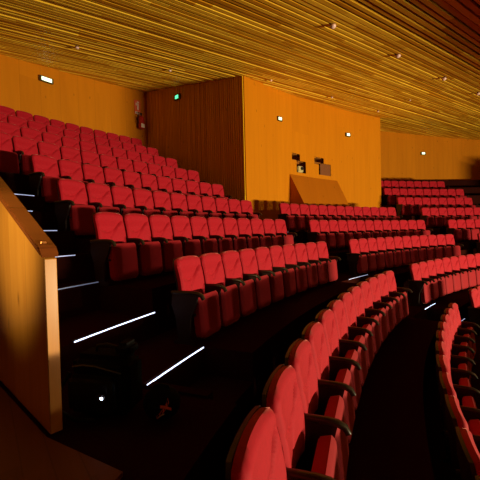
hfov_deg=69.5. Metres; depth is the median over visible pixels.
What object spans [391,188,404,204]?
seat
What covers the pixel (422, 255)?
seat
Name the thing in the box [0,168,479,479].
floor
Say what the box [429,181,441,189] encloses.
seat
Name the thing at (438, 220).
seat
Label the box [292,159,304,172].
window
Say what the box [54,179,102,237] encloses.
seat
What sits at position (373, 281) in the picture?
seat
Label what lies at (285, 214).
seat
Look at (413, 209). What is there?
seat
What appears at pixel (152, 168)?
seat
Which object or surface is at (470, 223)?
seat
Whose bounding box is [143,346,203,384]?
step light
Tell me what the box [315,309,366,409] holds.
seat
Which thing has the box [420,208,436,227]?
seat
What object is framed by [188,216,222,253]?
seat
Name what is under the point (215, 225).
seat
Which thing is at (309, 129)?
wall
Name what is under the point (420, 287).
seat
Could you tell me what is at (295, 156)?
window
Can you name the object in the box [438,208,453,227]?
seat
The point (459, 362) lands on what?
seat
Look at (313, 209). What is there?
seat
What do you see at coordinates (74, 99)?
wall
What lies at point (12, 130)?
seat
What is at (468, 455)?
seat
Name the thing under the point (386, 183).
seat
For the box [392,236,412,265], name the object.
seat
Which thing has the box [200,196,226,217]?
seat
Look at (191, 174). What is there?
seat
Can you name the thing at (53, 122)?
seat
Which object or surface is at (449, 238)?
seat
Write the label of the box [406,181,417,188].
seat
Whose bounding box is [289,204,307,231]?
seat
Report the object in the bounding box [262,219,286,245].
seat
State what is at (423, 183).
seat
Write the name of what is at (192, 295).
seat
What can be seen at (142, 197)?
seat
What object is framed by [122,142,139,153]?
seat
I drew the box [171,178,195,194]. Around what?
seat
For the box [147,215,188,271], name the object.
seat
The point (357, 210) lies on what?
seat
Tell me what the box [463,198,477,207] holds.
seat
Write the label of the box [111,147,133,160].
seat
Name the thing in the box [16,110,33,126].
seat
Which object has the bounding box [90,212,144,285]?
seat
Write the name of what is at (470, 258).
seat
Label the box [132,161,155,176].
seat
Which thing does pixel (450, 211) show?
seat
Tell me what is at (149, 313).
step light
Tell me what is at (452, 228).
seat
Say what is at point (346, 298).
seat
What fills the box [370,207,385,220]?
seat
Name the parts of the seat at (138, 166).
backrest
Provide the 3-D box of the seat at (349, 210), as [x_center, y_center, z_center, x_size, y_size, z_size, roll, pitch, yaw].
[4.609,-0.899,14.184,0.577,1.000,0.481,-2,2,-34]
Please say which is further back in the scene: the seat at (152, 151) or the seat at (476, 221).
the seat at (476, 221)
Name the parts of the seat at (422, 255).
backrest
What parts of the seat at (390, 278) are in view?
backrest, armrest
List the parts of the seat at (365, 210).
backrest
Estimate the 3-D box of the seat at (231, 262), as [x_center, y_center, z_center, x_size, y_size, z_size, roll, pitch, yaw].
[0.003,0.658,5.208,0.481,1.000,0.577,-1,2,28]
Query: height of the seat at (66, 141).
1.000 m
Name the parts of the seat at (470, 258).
backrest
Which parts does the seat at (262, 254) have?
backrest, frame, armrest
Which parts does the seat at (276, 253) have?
backrest, frame, armrest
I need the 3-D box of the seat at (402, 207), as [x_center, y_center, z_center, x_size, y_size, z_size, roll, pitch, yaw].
[8.318,-1.693,17.562,0.604,1.000,0.474,-2,1,-22]
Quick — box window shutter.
[320,164,329,175]
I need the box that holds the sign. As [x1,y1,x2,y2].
[134,99,140,114]
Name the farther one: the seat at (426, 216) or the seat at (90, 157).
the seat at (426, 216)
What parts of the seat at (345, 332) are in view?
backrest, frame, armrest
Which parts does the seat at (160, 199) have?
backrest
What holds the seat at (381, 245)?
on the floor at (396, 435)
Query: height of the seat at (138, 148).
1.000 m
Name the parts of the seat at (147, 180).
backrest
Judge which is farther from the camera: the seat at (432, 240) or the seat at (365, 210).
the seat at (365, 210)
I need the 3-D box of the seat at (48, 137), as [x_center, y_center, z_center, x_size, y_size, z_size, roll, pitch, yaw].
[-5.050,-2.457,9.495,0.481,1.000,0.577,-1,2,31]
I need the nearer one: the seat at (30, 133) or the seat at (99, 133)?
the seat at (30, 133)
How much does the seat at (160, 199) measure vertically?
1.000 m
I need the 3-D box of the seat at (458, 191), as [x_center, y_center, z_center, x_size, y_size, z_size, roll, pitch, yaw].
[12.930,-2.497,20.151,0.577,1.000,0.481,-2,1,-9]
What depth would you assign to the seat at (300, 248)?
7.46 m
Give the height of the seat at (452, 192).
1.000 m
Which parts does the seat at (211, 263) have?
backrest, frame, armrest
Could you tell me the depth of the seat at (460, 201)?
18.75 m
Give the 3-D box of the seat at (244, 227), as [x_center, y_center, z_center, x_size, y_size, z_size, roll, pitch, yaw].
[0.223,-0.024,8.160,0.481,1.000,0.577,0,2,36]
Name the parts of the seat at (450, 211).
backrest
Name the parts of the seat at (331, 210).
backrest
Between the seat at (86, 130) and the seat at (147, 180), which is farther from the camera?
the seat at (86, 130)
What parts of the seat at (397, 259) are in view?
backrest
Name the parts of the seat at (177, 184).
backrest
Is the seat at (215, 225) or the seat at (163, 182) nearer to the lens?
the seat at (215, 225)
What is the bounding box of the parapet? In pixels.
[0,177,62,433]
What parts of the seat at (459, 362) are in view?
backrest, frame, armrest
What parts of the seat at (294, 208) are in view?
backrest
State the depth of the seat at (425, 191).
19.77 m
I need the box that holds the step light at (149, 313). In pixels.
[71,312,154,342]
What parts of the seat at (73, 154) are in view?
backrest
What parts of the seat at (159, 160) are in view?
backrest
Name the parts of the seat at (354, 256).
frame, backrest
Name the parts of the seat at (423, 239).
backrest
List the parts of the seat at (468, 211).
backrest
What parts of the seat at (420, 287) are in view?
frame, backrest, armrest, frame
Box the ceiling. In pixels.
[0,0,479,139]
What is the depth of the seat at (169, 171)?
11.30 m
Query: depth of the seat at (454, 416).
2.82 m
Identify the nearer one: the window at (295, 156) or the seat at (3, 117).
the seat at (3, 117)
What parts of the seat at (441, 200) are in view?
backrest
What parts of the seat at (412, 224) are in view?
backrest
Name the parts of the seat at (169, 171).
backrest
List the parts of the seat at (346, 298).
backrest, frame, armrest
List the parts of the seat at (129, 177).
backrest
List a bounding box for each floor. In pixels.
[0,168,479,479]
[0,387,122,479]
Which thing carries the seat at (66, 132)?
on the floor at (396, 435)
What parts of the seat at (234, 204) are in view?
backrest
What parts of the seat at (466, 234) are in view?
backrest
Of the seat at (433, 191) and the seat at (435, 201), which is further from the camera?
the seat at (433, 191)
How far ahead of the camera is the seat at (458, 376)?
4.44 m
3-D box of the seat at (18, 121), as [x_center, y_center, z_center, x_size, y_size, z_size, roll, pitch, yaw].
[-6.307,-3.084,9.978,0.481,1.000,0.577,-1,2,31]
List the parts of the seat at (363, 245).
backrest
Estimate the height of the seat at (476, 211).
1.000 m
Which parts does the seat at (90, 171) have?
backrest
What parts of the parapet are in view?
handrail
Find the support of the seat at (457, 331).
on the floor at (396, 435)
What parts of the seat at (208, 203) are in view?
backrest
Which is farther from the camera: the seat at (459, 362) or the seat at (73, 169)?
the seat at (73, 169)
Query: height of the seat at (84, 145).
1.000 m
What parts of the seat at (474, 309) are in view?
frame, backrest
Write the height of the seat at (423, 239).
1.000 m
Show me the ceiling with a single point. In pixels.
(131, 44)
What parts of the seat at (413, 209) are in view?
backrest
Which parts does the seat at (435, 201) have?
backrest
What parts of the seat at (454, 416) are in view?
backrest, armrest, frame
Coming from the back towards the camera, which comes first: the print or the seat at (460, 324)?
the seat at (460, 324)
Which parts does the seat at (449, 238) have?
backrest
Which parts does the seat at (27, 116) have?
backrest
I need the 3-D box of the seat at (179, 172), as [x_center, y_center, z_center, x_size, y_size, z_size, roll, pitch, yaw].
[-1.873,-1.943,11.688,0.481,1.000,0.577,0,2,40]
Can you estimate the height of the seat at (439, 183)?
1.000 m
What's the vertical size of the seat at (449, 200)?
1.000 m
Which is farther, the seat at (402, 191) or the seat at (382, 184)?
the seat at (382, 184)
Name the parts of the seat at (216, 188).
backrest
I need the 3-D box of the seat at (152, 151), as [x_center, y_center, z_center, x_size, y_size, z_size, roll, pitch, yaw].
[-3.409,-3.247,13.943,0.481,1.000,0.577,0,2,41]
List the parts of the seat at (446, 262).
backrest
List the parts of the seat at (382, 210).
backrest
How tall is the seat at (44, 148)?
1.000 m
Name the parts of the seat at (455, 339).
backrest, frame, armrest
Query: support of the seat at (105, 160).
on the floor at (396, 435)
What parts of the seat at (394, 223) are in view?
backrest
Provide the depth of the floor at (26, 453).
2.00 m
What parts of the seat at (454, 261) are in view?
backrest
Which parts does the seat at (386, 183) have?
backrest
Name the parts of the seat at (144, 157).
backrest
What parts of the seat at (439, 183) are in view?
backrest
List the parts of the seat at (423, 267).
backrest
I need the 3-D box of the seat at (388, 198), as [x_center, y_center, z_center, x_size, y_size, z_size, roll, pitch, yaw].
[8.170,-2.353,18.869,0.604,1.000,0.474,-2,1,-21]
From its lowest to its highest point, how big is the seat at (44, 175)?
1.000 m
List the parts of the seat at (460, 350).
backrest, frame, armrest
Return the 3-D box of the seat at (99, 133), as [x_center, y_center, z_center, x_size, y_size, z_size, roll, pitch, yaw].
[-5.388,-3.843,13.602,0.481,1.000,0.577,0,2,38]
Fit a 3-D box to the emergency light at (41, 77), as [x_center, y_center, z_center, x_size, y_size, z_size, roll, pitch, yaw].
[-7.120,-5.899,12.724,0.076,0.200,0.500,0,2,35]
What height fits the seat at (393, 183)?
1.000 m
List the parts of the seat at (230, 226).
backrest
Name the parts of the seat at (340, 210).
backrest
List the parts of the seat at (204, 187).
backrest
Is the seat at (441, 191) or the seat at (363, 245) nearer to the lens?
the seat at (363, 245)
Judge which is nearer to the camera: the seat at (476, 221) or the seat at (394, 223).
the seat at (394, 223)
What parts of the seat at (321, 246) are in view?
backrest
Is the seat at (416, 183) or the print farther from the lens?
the seat at (416, 183)
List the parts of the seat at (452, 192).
backrest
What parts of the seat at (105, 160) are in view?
backrest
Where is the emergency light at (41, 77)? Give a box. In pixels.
[39,75,53,84]
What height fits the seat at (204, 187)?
1.000 m
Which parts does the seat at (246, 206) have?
backrest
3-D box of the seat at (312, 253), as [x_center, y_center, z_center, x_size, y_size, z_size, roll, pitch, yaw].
[1.779,0.550,7.950,0.481,1.000,0.577,0,2,38]
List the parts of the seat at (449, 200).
backrest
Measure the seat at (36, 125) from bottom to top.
1.000 m
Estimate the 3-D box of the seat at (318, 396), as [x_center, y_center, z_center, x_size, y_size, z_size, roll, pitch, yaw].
[0.635,1.321,2.672,0.474,1.000,0.607,-1,1,22]
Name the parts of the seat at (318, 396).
backrest, frame, armrest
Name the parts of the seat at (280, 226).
backrest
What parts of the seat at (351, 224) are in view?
backrest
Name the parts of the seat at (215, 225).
backrest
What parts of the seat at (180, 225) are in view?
backrest, armrest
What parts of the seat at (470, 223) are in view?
backrest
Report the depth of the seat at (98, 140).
12.26 m
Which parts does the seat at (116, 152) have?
backrest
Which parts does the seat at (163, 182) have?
backrest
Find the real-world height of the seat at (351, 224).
1.000 m
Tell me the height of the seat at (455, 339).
1.000 m
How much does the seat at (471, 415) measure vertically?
1.000 m
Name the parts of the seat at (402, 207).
frame, backrest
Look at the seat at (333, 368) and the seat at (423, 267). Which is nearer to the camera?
the seat at (333, 368)
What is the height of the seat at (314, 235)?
1.000 m
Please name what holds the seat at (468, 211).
on the floor at (396, 435)
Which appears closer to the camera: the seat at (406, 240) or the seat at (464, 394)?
the seat at (464, 394)
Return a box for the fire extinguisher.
[137,112,144,129]
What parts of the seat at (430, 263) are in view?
backrest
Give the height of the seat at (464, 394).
1.000 m
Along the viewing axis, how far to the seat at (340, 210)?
13.88 m
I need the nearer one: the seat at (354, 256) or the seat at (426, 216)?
the seat at (354, 256)
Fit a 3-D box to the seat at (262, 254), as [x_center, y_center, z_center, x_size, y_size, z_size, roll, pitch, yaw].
[0.543,0.622,6.155,0.481,1.000,0.577,-1,2,31]
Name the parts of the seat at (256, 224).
backrest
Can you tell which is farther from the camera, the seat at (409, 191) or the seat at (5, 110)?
the seat at (409, 191)
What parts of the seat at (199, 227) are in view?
backrest, armrest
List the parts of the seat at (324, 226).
backrest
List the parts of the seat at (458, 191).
backrest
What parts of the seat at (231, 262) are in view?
backrest, frame, armrest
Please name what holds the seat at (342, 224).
on the floor at (396, 435)
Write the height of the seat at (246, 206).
1.000 m
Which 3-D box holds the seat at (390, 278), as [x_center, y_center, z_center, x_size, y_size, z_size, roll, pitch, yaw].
[3.274,1.150,7.205,0.474,1.000,0.607,0,2,39]
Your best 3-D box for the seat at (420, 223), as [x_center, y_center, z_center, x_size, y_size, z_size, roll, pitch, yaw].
[7.745,-0.356,14.558,0.577,1.000,0.481,-2,2,-26]
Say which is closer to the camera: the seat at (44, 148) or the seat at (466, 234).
the seat at (44, 148)
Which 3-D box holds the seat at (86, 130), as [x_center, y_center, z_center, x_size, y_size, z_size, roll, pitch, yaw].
[-5.722,-3.825,13.170,0.481,1.000,0.577,0,2,37]
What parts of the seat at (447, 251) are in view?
backrest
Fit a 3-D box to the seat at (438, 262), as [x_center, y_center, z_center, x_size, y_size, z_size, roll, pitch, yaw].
[5.716,1.032,9.689,0.577,1.000,0.481,-2,2,-40]
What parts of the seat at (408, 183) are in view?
backrest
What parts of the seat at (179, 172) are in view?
backrest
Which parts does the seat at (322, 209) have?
backrest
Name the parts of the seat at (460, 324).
backrest, frame, armrest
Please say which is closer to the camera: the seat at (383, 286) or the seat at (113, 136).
the seat at (383, 286)
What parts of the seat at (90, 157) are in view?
backrest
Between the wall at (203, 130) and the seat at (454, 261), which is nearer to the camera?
the seat at (454, 261)
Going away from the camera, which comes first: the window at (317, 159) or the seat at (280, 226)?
the seat at (280, 226)
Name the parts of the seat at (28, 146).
backrest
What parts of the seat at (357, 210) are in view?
backrest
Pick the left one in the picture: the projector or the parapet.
the parapet
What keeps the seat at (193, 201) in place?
on the floor at (396, 435)
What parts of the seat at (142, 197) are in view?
backrest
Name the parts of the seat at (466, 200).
backrest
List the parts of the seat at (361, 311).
backrest, frame, armrest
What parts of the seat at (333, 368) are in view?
backrest, frame, armrest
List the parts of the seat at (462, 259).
backrest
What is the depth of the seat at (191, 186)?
10.40 m
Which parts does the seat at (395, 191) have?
backrest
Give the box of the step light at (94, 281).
[58,281,97,289]
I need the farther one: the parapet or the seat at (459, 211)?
the seat at (459, 211)
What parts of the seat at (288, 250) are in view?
backrest, armrest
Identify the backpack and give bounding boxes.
[61,339,142,422]
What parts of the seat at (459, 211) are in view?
backrest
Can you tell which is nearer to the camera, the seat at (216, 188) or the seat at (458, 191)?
the seat at (216, 188)
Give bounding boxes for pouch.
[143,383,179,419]
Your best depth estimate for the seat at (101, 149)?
10.88 m
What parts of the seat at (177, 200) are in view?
backrest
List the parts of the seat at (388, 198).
frame, backrest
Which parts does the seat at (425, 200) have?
backrest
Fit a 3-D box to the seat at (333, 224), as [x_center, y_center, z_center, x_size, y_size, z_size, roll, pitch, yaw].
[3.240,-0.176,11.511,0.577,1.000,0.481,-3,2,-42]
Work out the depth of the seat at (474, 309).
7.95 m
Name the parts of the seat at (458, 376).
backrest, frame, armrest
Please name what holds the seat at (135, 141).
on the floor at (396, 435)
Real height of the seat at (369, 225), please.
1.000 m
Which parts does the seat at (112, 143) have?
backrest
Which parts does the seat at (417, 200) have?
backrest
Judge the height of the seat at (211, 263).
1.000 m
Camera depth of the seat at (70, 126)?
12.77 m
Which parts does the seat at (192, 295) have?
frame, armrest, backrest, frame, armrest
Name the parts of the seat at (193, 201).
backrest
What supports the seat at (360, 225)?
on the floor at (396, 435)
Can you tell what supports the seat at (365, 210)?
on the floor at (396, 435)
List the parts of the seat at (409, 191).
backrest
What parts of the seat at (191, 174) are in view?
backrest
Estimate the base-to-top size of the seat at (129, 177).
1.000 m
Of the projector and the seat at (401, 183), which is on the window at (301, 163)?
the projector
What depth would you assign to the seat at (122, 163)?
9.97 m
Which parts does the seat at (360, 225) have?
backrest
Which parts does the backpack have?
carry handle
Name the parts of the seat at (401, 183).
backrest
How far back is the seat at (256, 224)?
8.57 m
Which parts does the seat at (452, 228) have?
frame, backrest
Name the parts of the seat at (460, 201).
backrest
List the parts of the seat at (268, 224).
backrest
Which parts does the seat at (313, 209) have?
backrest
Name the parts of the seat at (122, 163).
backrest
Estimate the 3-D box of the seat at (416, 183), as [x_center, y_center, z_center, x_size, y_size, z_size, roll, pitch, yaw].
[10.945,-3.113,21.079,0.577,1.000,0.481,-2,1,-13]
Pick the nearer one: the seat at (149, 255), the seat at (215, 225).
the seat at (149, 255)
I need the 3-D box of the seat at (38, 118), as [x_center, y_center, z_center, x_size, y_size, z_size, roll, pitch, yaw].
[-6.674,-3.771,11.835,0.481,1.000,0.577,0,2,34]
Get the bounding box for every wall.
[0,54,147,146]
[146,76,245,200]
[243,75,380,231]
[380,131,479,179]
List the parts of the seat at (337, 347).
backrest, frame, armrest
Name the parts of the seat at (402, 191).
backrest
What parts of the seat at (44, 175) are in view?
frame, armrest, backrest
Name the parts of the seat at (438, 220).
backrest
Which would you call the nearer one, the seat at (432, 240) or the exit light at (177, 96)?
the seat at (432, 240)
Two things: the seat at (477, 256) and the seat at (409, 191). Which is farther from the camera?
the seat at (409, 191)
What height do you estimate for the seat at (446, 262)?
1.000 m
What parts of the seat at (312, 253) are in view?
backrest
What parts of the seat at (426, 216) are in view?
backrest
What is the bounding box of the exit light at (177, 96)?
[174,93,180,100]
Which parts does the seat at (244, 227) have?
backrest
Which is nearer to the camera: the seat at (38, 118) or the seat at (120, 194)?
the seat at (120, 194)
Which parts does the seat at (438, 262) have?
backrest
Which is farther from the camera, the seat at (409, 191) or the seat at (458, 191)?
the seat at (458, 191)
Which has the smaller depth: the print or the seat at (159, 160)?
the print
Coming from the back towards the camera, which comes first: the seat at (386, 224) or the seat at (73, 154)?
the seat at (386, 224)
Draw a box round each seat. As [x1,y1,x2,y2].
[0,105,15,121]
[0,112,6,121]
[0,121,20,139]
[0,132,23,173]
[7,115,26,133]
[12,136,46,174]
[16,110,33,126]
[20,127,41,142]
[27,120,45,135]
[28,154,71,202]
[33,115,49,126]
[37,141,68,160]
[42,132,61,148]
[46,125,63,136]
[50,119,65,129]
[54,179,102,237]
[57,159,94,183]
[60,146,89,164]
[61,136,79,150]
[63,129,79,140]
[65,123,79,133]
[79,133,94,143]
[79,140,99,154]
[80,126,93,135]
[80,151,108,168]
[81,164,115,186]
[85,183,125,214]
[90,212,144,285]
[93,130,106,137]
[94,136,111,148]
[96,144,118,158]
[99,154,125,170]
[103,167,133,188]
[106,132,118,140]
[108,139,126,150]
[110,186,146,214]
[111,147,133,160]
[116,158,141,173]
[119,135,134,145]
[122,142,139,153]
[122,171,151,189]
[122,213,167,275]
[126,150,146,163]
[131,138,146,147]
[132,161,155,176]
[132,189,165,215]
[134,145,152,155]
[140,153,158,164]
[140,174,166,191]
[146,147,158,155]
[147,163,169,177]
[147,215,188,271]
[151,191,182,216]
[153,156,170,166]
[156,176,181,193]
[161,166,182,179]
[165,158,182,168]
[169,193,198,216]
[169,216,206,256]
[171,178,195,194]
[171,256,227,345]
[174,168,194,180]
[185,180,208,196]
[185,195,212,217]
[187,170,206,182]
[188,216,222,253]
[198,182,220,197]
[198,253,245,325]
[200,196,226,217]
[206,217,236,253]
[211,184,231,198]
[214,198,238,218]
[219,250,261,316]
[221,218,250,250]
[225,405,334,479]
[227,199,250,218]
[236,218,263,248]
[237,249,275,308]
[240,200,261,218]
[249,218,275,246]
[253,247,288,302]
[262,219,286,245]
[262,364,351,479]
[267,245,300,296]
[274,219,296,244]
[278,203,298,231]
[281,244,310,291]
[285,339,355,479]
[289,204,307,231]
[293,243,321,287]
[299,204,317,230]
[302,321,360,442]
[304,242,331,284]
[307,220,329,243]
[308,205,326,219]
[315,241,340,281]
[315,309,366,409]
[318,205,335,220]
[318,220,338,249]
[327,205,343,220]
[327,299,372,386]
[328,220,347,248]
[335,206,352,220]
[337,220,356,247]
[337,292,378,368]
[344,206,360,220]
[346,220,364,238]
[347,239,370,275]
[347,286,384,354]
[353,206,369,220]
[355,220,373,238]
[356,281,391,342]
[357,238,379,271]
[361,207,377,220]
[364,220,381,237]
[365,277,398,333]
[367,238,387,269]
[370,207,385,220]
[373,220,390,237]
[374,274,405,325]
[375,237,396,268]
[378,207,394,220]
[381,180,387,194]
[382,220,399,236]
[382,271,411,318]
[383,180,395,188]
[383,188,396,205]
[384,237,404,266]
[387,207,402,220]
[390,220,407,236]
[391,181,402,188]
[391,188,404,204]
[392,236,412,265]
[396,197,411,215]
[398,181,410,188]
[399,188,412,197]
[399,220,415,235]
[401,236,420,263]
[405,197,419,215]
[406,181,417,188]
[407,189,419,197]
[407,220,424,235]
[408,263,434,305]
[409,236,429,261]
[413,181,425,188]
[413,197,427,214]
[415,189,427,197]
[415,220,432,235]
[417,262,441,299]
[418,235,437,259]
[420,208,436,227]
[421,181,433,189]
[421,197,435,207]
[423,189,435,197]
[424,260,448,296]
[427,235,445,258]
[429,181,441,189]
[429,208,444,227]
[430,198,443,207]
[431,189,443,197]
[433,259,456,293]
[435,234,454,257]
[435,341,477,412]
[436,330,474,379]
[436,354,479,434]
[437,181,448,188]
[438,198,452,207]
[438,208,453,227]
[438,321,474,381]
[439,189,451,197]
[439,371,479,462]
[440,257,463,291]
[441,314,475,378]
[444,234,463,255]
[444,308,476,367]
[445,394,479,479]
[446,198,460,207]
[446,208,462,219]
[446,219,464,241]
[447,189,460,197]
[448,256,471,288]
[448,303,479,357]
[455,189,468,197]
[455,198,469,207]
[455,208,470,219]
[455,427,479,479]
[456,219,472,240]
[456,255,478,286]
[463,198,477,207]
[464,207,479,219]
[464,254,479,284]
[465,219,479,240]
[468,288,479,334]
[473,207,479,218]
[473,253,479,265]
[474,219,479,226]
[474,286,479,298]
[477,233,479,252]
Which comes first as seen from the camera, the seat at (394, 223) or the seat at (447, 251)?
the seat at (447, 251)
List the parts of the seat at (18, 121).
backrest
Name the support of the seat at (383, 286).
on the floor at (396, 435)
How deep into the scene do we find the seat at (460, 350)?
5.36 m
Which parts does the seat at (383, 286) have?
backrest, frame, armrest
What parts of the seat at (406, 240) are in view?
backrest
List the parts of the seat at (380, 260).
backrest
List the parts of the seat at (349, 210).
backrest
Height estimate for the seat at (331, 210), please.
1.000 m
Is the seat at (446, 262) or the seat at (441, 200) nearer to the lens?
the seat at (446, 262)
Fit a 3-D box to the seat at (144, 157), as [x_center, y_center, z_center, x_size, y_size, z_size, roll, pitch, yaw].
[-3.168,-2.565,12.177,0.481,1.000,0.577,0,2,39]
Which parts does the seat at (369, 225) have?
backrest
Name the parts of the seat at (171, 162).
backrest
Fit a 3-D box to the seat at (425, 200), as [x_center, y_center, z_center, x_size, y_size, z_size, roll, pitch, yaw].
[9.880,-1.744,18.124,0.577,1.000,0.481,-2,1,-18]
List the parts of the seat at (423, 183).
backrest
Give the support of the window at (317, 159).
in the wall at (309, 129)
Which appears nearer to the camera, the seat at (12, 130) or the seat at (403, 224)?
the seat at (12, 130)
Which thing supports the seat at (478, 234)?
on the floor at (396, 435)
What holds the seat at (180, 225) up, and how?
on the floor at (396, 435)
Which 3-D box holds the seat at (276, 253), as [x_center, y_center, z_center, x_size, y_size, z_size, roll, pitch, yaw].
[0.833,0.605,6.617,0.481,1.000,0.577,0,2,33]
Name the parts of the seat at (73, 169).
backrest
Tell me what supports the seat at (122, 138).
on the floor at (396, 435)
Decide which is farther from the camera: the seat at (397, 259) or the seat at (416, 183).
the seat at (416, 183)
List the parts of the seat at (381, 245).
backrest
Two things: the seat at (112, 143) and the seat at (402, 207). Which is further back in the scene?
the seat at (402, 207)
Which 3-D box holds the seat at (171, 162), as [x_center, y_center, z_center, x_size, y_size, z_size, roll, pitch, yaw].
[-2.466,-2.602,13.014,0.481,1.000,0.577,0,2,41]
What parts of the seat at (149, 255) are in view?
backrest, frame, armrest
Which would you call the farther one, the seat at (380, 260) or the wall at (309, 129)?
the wall at (309, 129)
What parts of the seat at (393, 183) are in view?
backrest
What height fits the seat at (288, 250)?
1.000 m
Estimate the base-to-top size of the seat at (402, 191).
1.000 m
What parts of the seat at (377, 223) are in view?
backrest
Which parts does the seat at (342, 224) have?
backrest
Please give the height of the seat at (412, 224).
1.000 m
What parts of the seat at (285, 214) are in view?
frame, backrest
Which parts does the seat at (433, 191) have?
backrest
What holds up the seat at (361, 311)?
on the floor at (396, 435)
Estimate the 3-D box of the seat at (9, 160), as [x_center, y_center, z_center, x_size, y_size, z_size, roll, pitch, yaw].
[-4.870,-1.762,7.109,0.474,1.000,0.604,-1,2,27]
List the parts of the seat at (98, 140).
backrest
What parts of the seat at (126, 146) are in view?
backrest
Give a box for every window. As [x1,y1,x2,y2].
[292,153,298,163]
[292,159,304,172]
[314,157,322,168]
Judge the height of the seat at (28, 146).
1.000 m
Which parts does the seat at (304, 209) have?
backrest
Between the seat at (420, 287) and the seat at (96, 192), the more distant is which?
the seat at (420, 287)
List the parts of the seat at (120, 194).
backrest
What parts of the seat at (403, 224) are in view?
backrest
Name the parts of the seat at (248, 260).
backrest, frame, armrest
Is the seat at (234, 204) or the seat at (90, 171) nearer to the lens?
the seat at (90, 171)
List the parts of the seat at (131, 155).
backrest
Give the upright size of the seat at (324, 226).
1.000 m
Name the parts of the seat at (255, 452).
backrest, armrest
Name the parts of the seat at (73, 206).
frame, armrest, backrest, frame, armrest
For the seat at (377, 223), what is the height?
1.000 m
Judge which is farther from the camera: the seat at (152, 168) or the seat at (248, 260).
the seat at (152, 168)
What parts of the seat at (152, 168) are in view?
backrest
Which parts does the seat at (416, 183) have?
backrest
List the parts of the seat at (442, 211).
backrest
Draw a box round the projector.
[297,166,303,172]
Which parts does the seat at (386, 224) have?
backrest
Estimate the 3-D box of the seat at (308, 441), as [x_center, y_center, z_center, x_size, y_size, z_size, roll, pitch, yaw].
[0.429,1.339,2.125,0.474,1.000,0.607,-1,1,20]
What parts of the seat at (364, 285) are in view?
backrest, frame, armrest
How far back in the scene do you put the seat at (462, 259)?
10.62 m
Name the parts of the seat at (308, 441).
backrest, frame, armrest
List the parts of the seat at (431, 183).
backrest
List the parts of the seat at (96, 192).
backrest, armrest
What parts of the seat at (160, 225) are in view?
backrest, frame, armrest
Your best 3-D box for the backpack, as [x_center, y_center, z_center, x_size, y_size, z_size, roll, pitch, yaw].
[-1.013,0.990,2.505,0.524,0.510,0.374,-1,1,15]
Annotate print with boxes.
[160,405,170,409]
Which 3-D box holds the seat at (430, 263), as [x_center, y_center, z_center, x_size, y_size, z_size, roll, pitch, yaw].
[5.302,1.051,9.335,0.577,1.000,0.481,-3,2,-42]
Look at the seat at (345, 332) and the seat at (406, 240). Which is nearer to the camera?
the seat at (345, 332)
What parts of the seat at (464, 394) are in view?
backrest, frame, armrest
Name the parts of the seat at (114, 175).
backrest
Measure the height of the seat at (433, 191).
1.000 m
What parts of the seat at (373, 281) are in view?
backrest, frame, armrest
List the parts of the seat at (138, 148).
backrest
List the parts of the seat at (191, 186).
backrest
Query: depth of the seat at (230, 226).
7.68 m
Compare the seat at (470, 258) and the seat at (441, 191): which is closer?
the seat at (470, 258)
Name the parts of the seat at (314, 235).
frame, backrest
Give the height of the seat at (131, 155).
1.000 m
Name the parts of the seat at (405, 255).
backrest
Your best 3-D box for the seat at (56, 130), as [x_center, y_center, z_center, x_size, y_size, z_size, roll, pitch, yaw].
[-5.726,-3.119,10.904,0.481,1.000,0.577,0,2,33]
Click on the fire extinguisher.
(141, 125)
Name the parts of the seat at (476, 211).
backrest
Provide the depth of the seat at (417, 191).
19.63 m
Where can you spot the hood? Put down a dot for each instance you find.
(303, 189)
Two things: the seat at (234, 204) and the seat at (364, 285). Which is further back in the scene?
the seat at (234, 204)
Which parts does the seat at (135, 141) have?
backrest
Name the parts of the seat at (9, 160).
backrest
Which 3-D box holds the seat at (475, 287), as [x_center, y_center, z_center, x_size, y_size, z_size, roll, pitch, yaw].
[6.036,1.635,8.436,0.577,1.000,0.481,-3,2,-42]
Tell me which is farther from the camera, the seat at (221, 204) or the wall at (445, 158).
the wall at (445, 158)
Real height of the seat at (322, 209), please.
1.000 m
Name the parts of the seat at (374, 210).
backrest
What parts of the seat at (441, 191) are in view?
backrest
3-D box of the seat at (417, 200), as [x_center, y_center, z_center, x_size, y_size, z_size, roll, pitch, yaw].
[9.361,-1.727,17.952,0.577,1.000,0.481,-2,1,-19]
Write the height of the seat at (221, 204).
1.000 m
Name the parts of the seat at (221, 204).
backrest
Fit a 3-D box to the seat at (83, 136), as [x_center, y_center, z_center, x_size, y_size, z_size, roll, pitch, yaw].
[-5.109,-3.156,11.805,0.481,1.000,0.577,0,2,36]
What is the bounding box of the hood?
[290,174,348,231]
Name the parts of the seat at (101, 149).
backrest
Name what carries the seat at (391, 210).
on the floor at (396, 435)
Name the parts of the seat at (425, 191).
backrest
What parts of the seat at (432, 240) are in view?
backrest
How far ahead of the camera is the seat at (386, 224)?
13.48 m
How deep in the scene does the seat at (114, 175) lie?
8.15 m
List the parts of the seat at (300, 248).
backrest, armrest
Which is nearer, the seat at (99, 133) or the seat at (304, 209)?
the seat at (304, 209)
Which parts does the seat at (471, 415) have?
backrest, frame, armrest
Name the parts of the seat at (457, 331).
backrest, frame, armrest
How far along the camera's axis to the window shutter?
16.05 m
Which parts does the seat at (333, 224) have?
backrest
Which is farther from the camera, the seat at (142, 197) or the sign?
the sign
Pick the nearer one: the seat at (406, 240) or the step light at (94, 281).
the step light at (94, 281)
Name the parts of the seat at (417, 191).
backrest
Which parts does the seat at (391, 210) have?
backrest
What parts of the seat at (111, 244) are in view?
frame, armrest, backrest, frame, armrest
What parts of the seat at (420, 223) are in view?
backrest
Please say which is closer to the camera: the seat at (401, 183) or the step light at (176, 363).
the step light at (176, 363)
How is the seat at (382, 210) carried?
on the floor at (396, 435)
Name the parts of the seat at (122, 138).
backrest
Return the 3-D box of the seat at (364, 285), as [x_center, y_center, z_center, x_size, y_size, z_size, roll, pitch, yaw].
[2.244,1.208,5.785,0.474,1.000,0.607,0,2,33]

